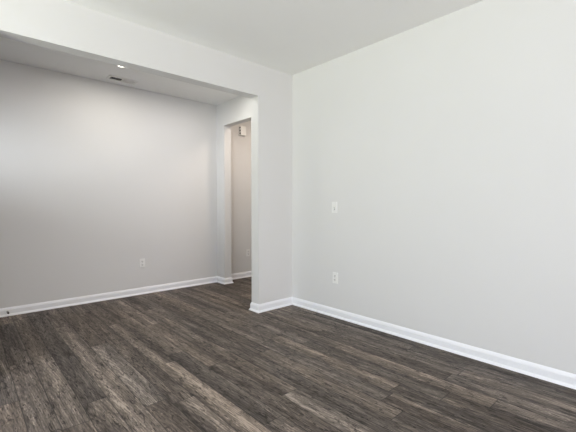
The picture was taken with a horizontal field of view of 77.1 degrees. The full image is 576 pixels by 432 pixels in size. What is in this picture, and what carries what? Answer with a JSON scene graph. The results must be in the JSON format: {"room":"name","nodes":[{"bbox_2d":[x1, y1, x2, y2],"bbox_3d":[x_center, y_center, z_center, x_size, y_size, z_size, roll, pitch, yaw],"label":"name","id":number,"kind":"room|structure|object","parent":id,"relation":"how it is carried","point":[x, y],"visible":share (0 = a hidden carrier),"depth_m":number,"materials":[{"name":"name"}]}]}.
{"room":"empty living room","nodes":[
{"label":"empty living room","id":0,"kind":"room"},
{"bbox_2d":[0,59,251,307],"bbox_3d":[-2.261,-0.312,4.652,6.540,2.740,0.120,-1,2,-42],"label":"wall","id":1,"kind":"structure","parent":0,"point":[98,178],"depth_m":4.53,"materials":[{"name":"paint"}]},
{"bbox_2d":[0,276,216,316],"bbox_3d":[-2.823,1.030,4.084,4.653,0.091,0.024,-1,2,-42],"label":"baseboard","id":2,"kind":"structure","parent":1,"relation":"attached to","point":[22,309],"depth_m":4.50,"materials":[{"name":"white wood"}]},
{"bbox_2d":[139,258,144,267],"bbox_3d":[-1.961,0.634,4.862,0.074,0.118,0.010,-1,2,-42],"label":"wall outlet","id":3,"kind":"object","parent":1,"relation":"attached to","point":[141,261],"visible":1,"depth_m":4.86,"materials":[{"name":"white plastic"}]},
{"bbox_2d":[231,271,251,279],"bbox_3d":[-0.443,0.968,6.237,1.528,0.091,0.024,-1,2,-42],"label":"baseboard","id":4,"kind":"structure","parent":1,"relation":"attached to","point":[248,273],"depth_m":5.95,"materials":[{"name":"white wood"}]},
{"bbox_2d":[239,126,245,135],"bbox_3d":[-0.739,-1.385,5.882,0.116,0.156,0.052,-1,2,-42],"label":"door chime","id":5,"kind":"object","parent":1,"relation":"attached to","point":[242,129],"visible":1,"depth_m":5.86,"materials":[{"name":"white plastic"}]},
{"bbox_2d":[0,0,291,303],"bbox_3d":[-1.717,-0.259,2.825,4.653,2.740,0.133,-1,2,-42],"label":"wall","id":6,"kind":"structure","parent":0,"point":[64,26],"depth_m":3.73,"materials":[{"name":"paint"}]},
{"bbox_2d":[249,297,291,312],"bbox_3d":[-0.191,1.025,4.244,0.535,0.091,0.181,-1,2,-42],"label":"baseboard","id":7,"kind":"structure","parent":6,"relation":"attached to","point":[258,308],"depth_m":4.13,"materials":[{"name":"white wood"}]},
{"bbox_2d":[0,0,482,104],"bbox_3d":[0.568,-1.641,1.487,6.540,0.100,8.551,-1,2,-42],"label":"ceiling","id":8,"kind":"structure","parent":0,"point":[291,37],"depth_m":3.14,"materials":[{"name":"paint"}]},
{"bbox_2d":[106,75,137,84],"bbox_3d":[-2.035,-1.671,4.438,0.335,0.011,0.150,-1,2,-42],"label":"ceiling vent","id":9,"kind":"object","parent":8,"relation":"in","point":[111,77],"visible":1,"depth_m":4.43,"materials":[{"name":"white metal"}]},
{"bbox_2d":[0,277,575,431],"bbox_3d":[0.568,1.197,1.568,6.540,0.100,8.551,-1,2,-42],"label":"floor","id":10,"kind":"structure","parent":0,"point":[197,358],"depth_m":2.50,"materials":[{"name":"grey wood"}]},
{"bbox_2d":[216,0,575,373],"bbox_3d":[1.727,-0.252,2.575,0.119,2.740,8.311,-1,2,-42],"label":"wall","id":11,"kind":"structure","parent":0,"point":[444,147],"depth_m":2.94,"materials":[{"name":"paint"}]},
{"bbox_2d":[217,276,233,283],"bbox_3d":[-0.981,0.986,5.604,0.167,0.091,0.242,-1,2,-42],"label":"baseboard","id":12,"kind":"structure","parent":11,"relation":"attached to","point":[221,280],"depth_m":5.54,"materials":[{"name":"white wood"}]},
{"bbox_2d":[332,202,336,212],"bbox_3d":[0.490,-0.092,3.845,0.017,0.116,0.072,-1,2,-42],"label":"light switch","id":13,"kind":"object","parent":11,"relation":"attached to","point":[334,204],"visible":1,"depth_m":3.84,"materials":[{"name":"white plastic"}]},
{"bbox_2d":[333,272,337,283],"bbox_3d":[0.503,0.661,3.858,0.010,0.118,0.074,-1,2,-42],"label":"wall outlet","id":14,"kind":"object","parent":11,"relation":"attached to","point":[335,275],"visible":1,"depth_m":3.85,"materials":[{"name":"white plastic"}]},
{"bbox_2d":[292,297,575,389],"bbox_3d":[2.253,1.092,1.926,0.024,0.091,6.585,-1,2,-42],"label":"baseboard","id":15,"kind":"structure","parent":11,"relation":"attached to","point":[549,374],"depth_m":2.92,"materials":[{"name":"white wood"}]}
]}

